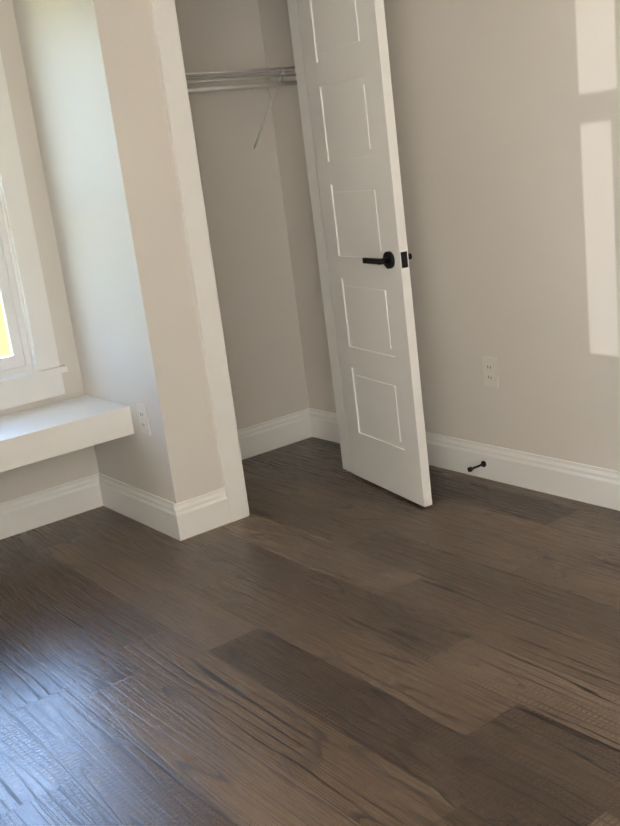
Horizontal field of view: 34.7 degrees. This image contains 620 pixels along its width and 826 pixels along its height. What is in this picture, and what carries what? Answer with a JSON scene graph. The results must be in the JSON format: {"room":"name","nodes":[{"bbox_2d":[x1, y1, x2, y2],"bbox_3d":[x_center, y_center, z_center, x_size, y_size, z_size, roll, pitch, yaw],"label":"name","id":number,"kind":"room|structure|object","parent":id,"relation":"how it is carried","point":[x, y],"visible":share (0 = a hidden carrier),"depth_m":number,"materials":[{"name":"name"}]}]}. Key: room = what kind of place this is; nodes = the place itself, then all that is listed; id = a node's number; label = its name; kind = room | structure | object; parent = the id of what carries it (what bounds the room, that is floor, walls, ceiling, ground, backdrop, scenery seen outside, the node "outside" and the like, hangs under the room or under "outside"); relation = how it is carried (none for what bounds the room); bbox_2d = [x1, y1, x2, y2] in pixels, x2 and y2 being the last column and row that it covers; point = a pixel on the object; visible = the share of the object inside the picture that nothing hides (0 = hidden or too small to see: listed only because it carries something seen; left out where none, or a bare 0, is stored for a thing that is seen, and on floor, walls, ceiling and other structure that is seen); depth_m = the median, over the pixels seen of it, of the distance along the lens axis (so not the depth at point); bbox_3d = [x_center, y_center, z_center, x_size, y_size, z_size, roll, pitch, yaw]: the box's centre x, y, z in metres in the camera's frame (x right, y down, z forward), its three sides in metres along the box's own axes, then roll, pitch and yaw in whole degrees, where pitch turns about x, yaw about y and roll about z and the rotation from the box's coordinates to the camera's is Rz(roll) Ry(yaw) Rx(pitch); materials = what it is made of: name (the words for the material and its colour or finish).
{"room":"empty bedroom","nodes":[
{"label":"empty bedroom","id":0,"kind":"room"},
{"bbox_2d":[12,0,222,503],"bbox_3d":[-0.382,-0.887,3.993,1.128,2.450,0.655,-17,18,-34],"label":"wall","id":1,"kind":"structure","parent":0,"point":[94,80],"depth_m":3.60,"materials":[{"name":"paint"}]},
{"bbox_2d":[136,403,150,434],"bbox_3d":[-0.625,0.024,3.721,0.008,0.115,0.070,-17,18,-34],"label":"outlet","id":2,"kind":"object","parent":1,"relation":"attached to","point":[143,419],"visible":1,"depth_m":3.71,"materials":[{"name":"white plastic"}]},
{"bbox_2d":[149,0,351,521],"bbox_3d":[-0.178,-0.718,3.830,0.780,2.157,0.154,-17,18,-34],"label":"door frame","id":3,"kind":"structure","parent":1,"relation":"attached to","point":[172,70],"depth_m":3.67,"materials":[{"name":"white wood"}]},
{"bbox_2d":[297,0,431,506],"bbox_3d":[0.192,-0.677,3.709,0.135,2.028,0.576,-14,16,-24],"label":"door","id":4,"kind":"structure","parent":1,"relation":"in","point":[348,76],"depth_m":3.67,"materials":[{"name":"white wood"}]},
{"bbox_2d":[0,0,308,502],"bbox_3d":[-1.506,-0.664,3.684,3.357,2.450,0.160,-17,18,-34],"label":"wall","id":5,"kind":"structure","parent":0,"point":[243,204],"depth_m":4.39,"materials":[{"name":"paint"}]},
{"bbox_2d":[0,50,67,409],"bbox_3d":[-1.528,-0.759,3.584,1.054,1.667,0.155,-17,18,-34],"label":"window","id":6,"kind":"structure","parent":5,"relation":"in","point":[42,379],"depth_m":3.90,"materials":[{"name":"white wood"}]},
{"bbox_2d":[0,395,133,471],"bbox_3d":[-1.244,0.140,3.644,1.127,0.110,0.386,-17,18,-34],"label":"bench","id":7,"kind":"object","parent":5,"relation":"attached to","point":[36,434],"visible":1,"depth_m":3.70,"materials":[{"name":"white wood"}]},
{"bbox_2d":[185,66,296,147],"bbox_3d":[-0.480,-1.221,4.082,1.010,0.307,0.309,-17,18,-34],"label":"closet shelf","id":8,"kind":"object","parent":5,"relation":"attached to","point":[257,73],"visible":0.42,"depth_m":4.09,"materials":[{"name":"white metal"}]},
{"bbox_2d":[0,437,619,825],"bbox_3d":[0.165,0.861,2.019,3.597,0.060,5.185,-17,18,-34],"label":"floor","id":9,"kind":"structure","parent":0,"point":[319,635],"depth_m":2.70,"materials":[{"name":"brown wood"}]},
{"bbox_2d":[258,0,619,470],"bbox_3d":[1.381,-0.772,2.689,0.120,2.450,5.185,-17,18,-34],"label":"wall","id":10,"kind":"structure","parent":0,"point":[507,117],"depth_m":3.58,"materials":[{"name":"paint"}]},
{"bbox_2d":[0,408,619,540],"bbox_3d":[0.165,0.767,1.978,3.357,0.140,4.905,-17,18,-34],"label":"baseboard","id":11,"kind":"structure","parent":10,"relation":"attached to","point":[203,513],"depth_m":3.97,"materials":[{"name":"white wood"}]},
{"bbox_2d":[467,461,486,471],"bbox_3d":[0.657,0.212,3.916,0.085,0.026,0.026,-17,18,-34],"label":"door stop","id":12,"kind":"object","parent":11,"relation":"attached to","point":[482,464],"visible":1,"depth_m":3.91,"materials":[{"name":"black metal"}]},
{"bbox_2d":[482,356,498,387],"bbox_3d":[0.691,-0.157,3.806,0.008,0.115,0.070,-17,18,-34],"label":"outlet","id":13,"kind":"object","parent":10,"relation":"attached to","point":[490,371],"visible":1,"depth_m":3.80,"materials":[{"name":"white plastic"}]},
{"label":"outside","id":14,"kind":"structure","parent":0,"visible":0},
{"bbox_2d":[0,302,10,356],"bbox_3d":[-61.249,-21.173,119.333,350.000,0.200,259.165,-17,18,-34],"label":"ground","id":15,"kind":"structure","parent":14,"point":[4,347],"depth_m":12.65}
]}

